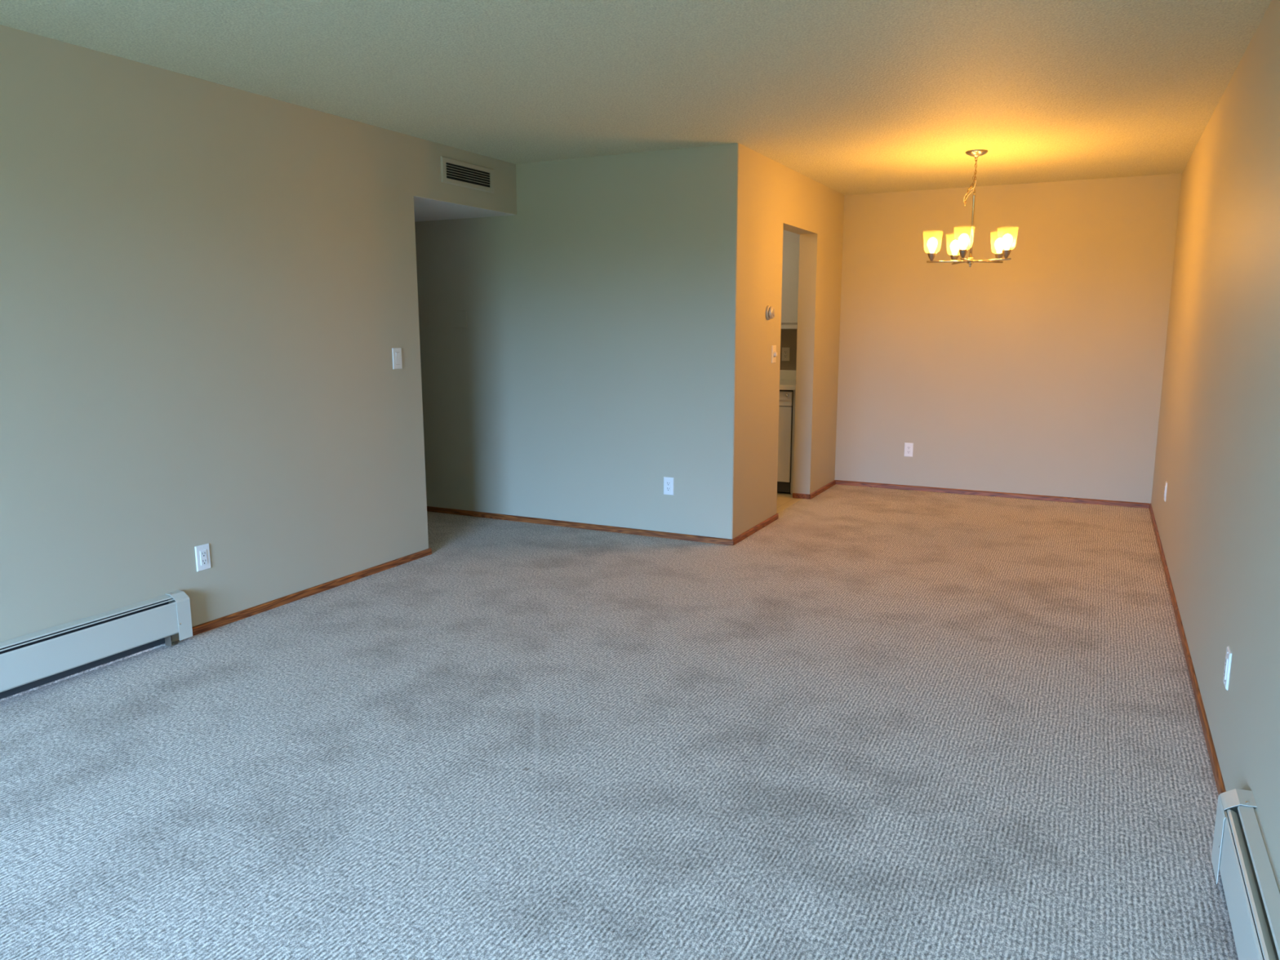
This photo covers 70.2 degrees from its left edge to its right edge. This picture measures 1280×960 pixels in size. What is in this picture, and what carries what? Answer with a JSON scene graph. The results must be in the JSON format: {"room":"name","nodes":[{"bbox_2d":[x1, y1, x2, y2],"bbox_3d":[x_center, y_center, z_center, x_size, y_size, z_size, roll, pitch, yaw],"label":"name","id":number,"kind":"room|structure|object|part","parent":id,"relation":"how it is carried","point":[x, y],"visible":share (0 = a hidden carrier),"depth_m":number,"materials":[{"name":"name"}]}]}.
{"room":"empty living room","nodes":[
{"label":"empty living room","id":0,"kind":"room"},
{"bbox_2d":[0,24,516,642],"bbox_3d":[-2.653,-0.312,2.832,0.120,2.440,7.901,5,11,26],"label":"wall","id":1,"kind":"structure","parent":0,"point":[208,290],"depth_m":4.03,"materials":[{"name":"beige paint"}]},
{"bbox_2d":[0,590,192,698],"bbox_3d":[-3.145,0.981,1.839,0.071,0.226,5.020,5,11,26],"label":"baseboard heater","id":2,"kind":"object","parent":1,"relation":"attached to","point":[33,660],"visible":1,"depth_m":3.65,"materials":[{"name":"white metal"}]},
{"bbox_3d":[-3.188,0.926,1.820,0.002,0.102,4.965,5,11,26],"label":"plate","id":3,"kind":"part","parent":2,"relation":"part of","materials":[{"name":"white metal"}]},
{"bbox_2d":[195,542,210,571],"bbox_3d":[-1.986,0.353,4.144,0.009,0.117,0.072,5,11,26],"label":"wall outlet","id":4,"kind":"object","parent":1,"relation":"attached to","point":[202,552],"visible":1,"depth_m":4.14,"materials":[{"name":"white plastic"}]},
{"bbox_2d":[200,549,207,565],"bbox_3d":[-1.984,0.353,4.142,0.003,0.067,0.034,5,11,26],"label":"receptacle","id":5,"kind":"object","parent":4,"relation":"attached to","point":[203,553],"depth_m":4.14,"materials":[{"name":"white plastic"}]},
{"bbox_2d":[191,547,431,635],"bbox_3d":[-1.662,0.564,4.830,0.011,0.038,1.702,5,11,26],"label":"baseboard","id":6,"kind":"structure","parent":1,"relation":"attached to","point":[236,616],"depth_m":4.68,"materials":[{"name":"brown wood"}]},
{"bbox_2d":[391,347,402,368],"bbox_3d":[-1.380,-0.692,5.189,0.012,0.119,0.074,5,11,26],"label":"light switch","id":7,"kind":"object","parent":1,"relation":"attached to","point":[396,352],"visible":1,"depth_m":5.18,"materials":[{"name":"white plastic"}]},
{"bbox_2d":[440,155,493,193],"bbox_3d":[-1.059,-1.886,5.639,0.012,0.150,0.526,5,11,26],"label":"air vent","id":8,"kind":"object","parent":1,"relation":"in","point":[453,171],"visible":1,"depth_m":5.62,"materials":[{"name":"white metal"}]},
{"bbox_2d":[413,195,515,222],"bbox_3d":[-2.256,-1.954,6.176,2.612,0.328,1.157,5,11,26],"label":"ceiling","id":9,"kind":"structure","parent":0,"point":[425,209],"depth_m":5.95,"materials":[{"name":"white paint"}]},
{"bbox_2d":[414,145,715,537],"bbox_3d":[-1.325,-0.957,6.597,4.051,2.440,0.120,5,11,26],"label":"wall","id":10,"kind":"structure","parent":0,"point":[579,379],"depth_m":6.07,"materials":[{"name":"beige paint"}]},
{"bbox_2d":[426,506,733,545],"bbox_3d":[-1.284,0.242,6.708,4.201,0.038,0.011,5,11,26],"label":"baseboard","id":11,"kind":"structure","parent":10,"relation":"attached to","point":[444,510],"depth_m":6.25,"materials":[{"name":"brown wood"}]},
{"bbox_2d":[663,476,674,495],"bbox_3d":[0.185,0.039,5.926,0.072,0.117,0.009,5,11,26],"label":"wall outlet","id":12,"kind":"object","parent":10,"relation":"attached to","point":[668,482],"visible":1,"depth_m":5.92,"materials":[{"name":"white plastic"}]},
{"bbox_2d":[666,480,671,491],"bbox_3d":[0.184,0.040,5.923,0.034,0.067,0.003,5,11,26],"label":"receptacle","id":13,"kind":"object","parent":12,"relation":"attached to","point":[668,482],"depth_m":5.92,"materials":[{"name":"white plastic"}]},
{"bbox_2d":[0,484,1238,959],"bbox_3d":[-1.361,0.808,3.782,6.738,0.108,10.636,5,11,26],"label":"floor","id":14,"kind":"structure","parent":0,"point":[868,723],"depth_m":2.93,"materials":[{"name":"carpet"}]},
{"bbox_2d":[777,389,793,492],"bbox_3d":[1.099,-0.373,7.823,0.584,0.841,0.620,5,11,26],"label":"dishwasher","id":15,"kind":"object","parent":14,"relation":"on","point":[785,402],"visible":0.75,"depth_m":7.46,"materials":[{"name":"grey metal"}]},
{"bbox_3d":[0.974,-0.309,7.579,0.581,0.622,0.018,5,11,26],"label":"door panel","id":16,"kind":"part","parent":15,"relation":"part of","materials":[{"name":"white metal"}]},
{"bbox_3d":[0.972,-0.679,7.514,0.581,0.117,0.022,5,11,26],"label":"control panel","id":17,"kind":"part","parent":15,"relation":"part of","materials":[{"name":"white"}]},
{"bbox_2d":[790,390,795,494],"bbox_3d":[1.406,-0.349,7.702,0.057,0.859,0.625,5,11,26],"label":"filler panel","id":18,"kind":"object","parent":14,"relation":"on","point":[794,391],"visible":0.14,"depth_m":7.43,"materials":[{"name":"grey"}]},
{"bbox_3d":[0.391,-0.431,8.197,0.998,0.861,0.620,5,11,26],"label":"base cabinet","id":19,"kind":"object","parent":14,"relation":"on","visible":0},
{"bbox_2d":[779,369,795,390],"bbox_3d":[0.264,-0.927,8.173,2.600,0.125,0.676,5,11,26],"label":"countertop","id":20,"kind":"structure","parent":19,"relation":"on","point":[787,377],"depth_m":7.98,"materials":[{"name":"beige laminate"}]},
{"bbox_2d":[0,0,1271,195],"bbox_3d":[-1.366,-1.692,3.356,6.738,0.100,10.636,5,11,26],"label":"ceiling","id":21,"kind":"structure","parent":0,"point":[852,97],"depth_m":3.86,"materials":[{"name":"white paint"}]},
{"bbox_2d":[926,149,1012,266],"bbox_3d":[2.081,-1.694,5.709,0.569,0.702,0.556,5,11,26],"label":"chandelier","id":22,"kind":"object","parent":21,"relation":"hanging from","point":[1006,242],"visible":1,"depth_m":5.73,"materials":[{"name":"silver metal"}]},
{"bbox_3d":[1.864,-1.497,5.808,0.054,0.094,0.054,5,11,26],"label":"bulb","id":23,"kind":"part","parent":22,"relation":"part of","materials":[{"name":"white glass"}]},
{"bbox_3d":[1.989,-1.389,5.789,0.320,0.012,0.011,3,10,16],"label":"arm","id":24,"kind":"part","parent":22,"relation":"part of","materials":[{"name":"silver metal"}]},
{"bbox_3d":[2.071,-1.528,5.989,0.054,0.094,0.054,5,11,26],"label":"bulb","id":25,"kind":"part","parent":22,"relation":"part of","materials":[{"name":"white glass"}]},
{"bbox_3d":[2.075,-1.405,5.878,0.011,0.012,0.320,0,10,-2],"label":"arm","id":26,"kind":"part","parent":22,"relation":"part of","materials":[{"name":"silver metal"}]},
{"bbox_3d":[1.975,-1.454,5.557,0.054,0.094,0.054,5,11,26],"label":"bulb","id":27,"kind":"part","parent":22,"relation":"part of","materials":[{"name":"white glass"}]},
{"bbox_3d":[2.048,-1.371,5.681,0.011,0.012,0.320,6,12,34],"label":"arm","id":28,"kind":"part","parent":22,"relation":"part of","materials":[{"name":"silver metal"}]},
{"bbox_3d":[2.067,-1.823,5.710,0.059,0.201,0.015,3,10,19],"label":"spare chain","id":29,"kind":"part","parent":22,"relation":"part of","materials":[{"name":"gold metal"}]},
{"bbox_3d":[2.093,-1.901,5.687,0.012,0.224,0.012,-5,11,-25],"label":"chain","id":30,"kind":"part","parent":22,"relation":"part of","materials":[{"name":"gold metal"}]},
{"bbox_3d":[2.188,-1.396,5.825,0.320,0.012,0.011,-4,10,-19],"label":"arm","id":31,"kind":"part","parent":22,"relation":"part of","materials":[{"name":"silver metal"}]},
{"bbox_3d":[2.171,-1.375,5.703,0.011,0.012,0.320,-8,12,-37],"label":"arm","id":32,"kind":"part","parent":22,"relation":"part of","materials":[{"name":"silver metal"}]},
{"bbox_3d":[2.310,-1.505,5.851,0.054,0.094,0.054,5,11,26],"label":"bulb","id":33,"kind":"part","parent":22,"relation":"part of","materials":[{"name":"white glass"}]},
{"bbox_3d":[2.251,-1.460,5.584,0.054,0.094,0.054,5,11,26],"label":"bulb","id":34,"kind":"part","parent":22,"relation":"part of","materials":[{"name":"white glass"}]},
{"bbox_2d":[711,142,844,539],"bbox_3d":[1.081,-0.983,6.716,0.140,2.440,2.496,5,11,26],"label":"wall","id":35,"kind":"structure","parent":0,"point":[758,197],"depth_m":6.06,"materials":[{"name":"beige paint"}]},
{"bbox_2d":[731,512,778,545],"bbox_3d":[0.765,0.324,6.189,0.066,0.042,0.910,5,11,26],"label":"baseboard","id":36,"kind":"structure","parent":35,"relation":"attached to","point":[774,517],"depth_m":6.14,"materials":[{"name":"brown wood"}]},
{"bbox_2d":[765,305,775,319],"bbox_3d":[0.875,-1.115,6.065,0.049,0.096,0.096,5,11,26],"label":"thermostat","id":37,"kind":"object","parent":35,"relation":"attached to","point":[770,310],"visible":1,"depth_m":6.04,"materials":[{"name":"beige plastic"}]},
{"bbox_2d":[771,345,777,363],"bbox_3d":[0.926,-0.861,6.239,0.024,0.120,0.080,5,11,26],"label":"dimmer switch","id":38,"kind":"object","parent":35,"relation":"attached to","point":[774,353],"visible":1,"depth_m":6.23,"materials":[{"name":"beige plastic"}]},
{"bbox_2d":[792,480,835,499],"bbox_3d":[1.474,0.072,7.673,0.151,0.038,0.776,5,11,26],"label":"baseboard","id":39,"kind":"structure","parent":35,"relation":"attached to","point":[829,485],"depth_m":7.39,"materials":[{"name":"brown wood"}]},
{"bbox_2d":[779,173,1182,503],"bbox_3d":[0.996,-1.236,8.200,6.738,2.440,0.120,5,11,26],"label":"wall","id":40,"kind":"structure","parent":0,"point":[1039,371],"depth_m":7.18,"materials":[{"name":"beige paint"}]},
{"bbox_2d":[782,346,790,360],"bbox_3d":[1.280,-1.106,8.005,0.072,0.117,0.009,5,11,26],"label":"wall outlet","id":41,"kind":"object","parent":40,"relation":"attached to","point":[785,351],"visible":1,"depth_m":8.00,"materials":[{"name":"beige plastic"}]},
{"bbox_2d":[783,350,787,357],"bbox_3d":[1.279,-1.106,8.002,0.034,0.067,0.003,5,11,26],"label":"receptacle","id":42,"kind":"object","parent":41,"relation":"attached to","point":[785,352],"depth_m":8.00,"materials":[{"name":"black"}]},
{"bbox_2d":[779,369,795,380],"bbox_3d":[0.411,-0.997,8.459,2.600,0.085,0.019,5,11,26],"label":"backsplash","id":43,"kind":"structure","parent":40,"relation":"attached to","point":[789,375],"depth_m":8.01,"materials":[{"name":"beige laminate"}]},
{"bbox_2d":[781,242,799,328],"bbox_3d":[0.609,-1.694,8.064,2.000,0.702,0.327,5,11,26],"label":"upper cabinet","id":44,"kind":"object","parent":40,"relation":"attached to","point":[790,264],"visible":0.02,"depth_m":7.57,"materials":[{"name":"white paint"}]},
{"bbox_3d":[0.543,-1.343,7.989,2.000,0.034,0.023,5,11,26],"label":"light rail","id":45,"kind":"part","parent":44,"relation":"part of","materials":[{"name":"white paint"}]},
{"bbox_2d":[782,229,799,243],"bbox_3d":[-0.307,-2.310,8.427,4.051,0.393,0.324,5,11,26],"label":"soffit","id":46,"kind":"structure","parent":40,"relation":"attached to","point":[788,237],"depth_m":7.51,"materials":[{"name":"white paint"}]},
{"bbox_2d":[904,442,913,457],"bbox_3d":[2.258,-0.254,7.653,0.072,0.117,0.009,5,11,26],"label":"wall outlet","id":47,"kind":"object","parent":40,"relation":"attached to","point":[908,447],"visible":1,"depth_m":7.65,"materials":[{"name":"white plastic"}]},
{"bbox_2d":[906,445,911,453],"bbox_3d":[2.256,-0.253,7.651,0.034,0.067,0.003,5,11,26],"label":"receptacle","id":48,"kind":"object","parent":47,"relation":"attached to","point":[908,447],"depth_m":7.65,"materials":[{"name":"white plastic"}]},
{"bbox_2d":[835,480,1149,508],"bbox_3d":[2.788,0.108,7.444,2.406,0.038,0.011,5,11,26],"label":"baseboard","id":49,"kind":"structure","parent":40,"relation":"attached to","point":[1082,500],"depth_m":7.38,"materials":[{"name":"brown wood"}]},
{"bbox_2d":[1151,0,1279,879],"bbox_3d":[1.593,-0.197,2.104,0.120,2.440,10.396,5,11,26],"label":"wall","id":50,"kind":"structure","parent":0,"point":[1218,446],"depth_m":3.13,"materials":[{"name":"beige paint"}]},
{"bbox_2d":[1164,480,1167,502],"bbox_3d":[3.241,0.070,5.621,0.009,0.117,0.072,5,11,26],"label":"wall outlet","id":51,"kind":"object","parent":50,"relation":"attached to","point":[1166,484],"visible":1,"depth_m":5.60,"materials":[{"name":"white plastic"}]},
{"bbox_2d":[1149,503,1226,795],"bbox_3d":[2.701,0.590,4.619,0.011,0.038,5.212,5,11,26],"label":"baseboard","id":52,"kind":"structure","parent":50,"relation":"attached to","point":[1218,777],"depth_m":3.52,"materials":[{"name":"brown wood"}]},
{"bbox_2d":[1222,645,1231,689],"bbox_3d":[1.799,0.576,2.793,0.009,0.117,0.072,5,11,26],"label":"wall outlet","id":53,"kind":"object","parent":50,"relation":"attached to","point":[1228,654],"visible":1,"depth_m":2.77,"materials":[{"name":"white plastic"}]},
{"bbox_2d":[1223,655,1227,679],"bbox_3d":[1.796,0.576,2.794,0.003,0.067,0.034,5,11,26],"label":"receptacle","id":54,"kind":"object","parent":53,"relation":"attached to","point":[1225,671],"depth_m":2.78,"materials":[{"name":"white plastic"}]},
{"bbox_2d":[1211,788,1279,959],"bbox_3d":[0.375,1.265,0.103,0.071,0.218,5.035,5,11,26],"label":"baseboard heater","id":55,"kind":"object","parent":50,"relation":"attached to","point":[1241,851],"visible":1,"depth_m":2.01,"materials":[{"name":"white metal"}]},
{"bbox_3d":[0.335,1.261,0.074,0.016,0.146,4.950,5,11,26],"label":"panel","id":56,"kind":"part","parent":55,"relation":"part of","materials":[{"name":"white metal"}]},
{"bbox_3d":[0.386,1.222,0.041,0.002,0.102,4.950,5,11,26],"label":"plate","id":57,"kind":"part","parent":55,"relation":"part of","materials":[{"name":"white metal"}]}
]}

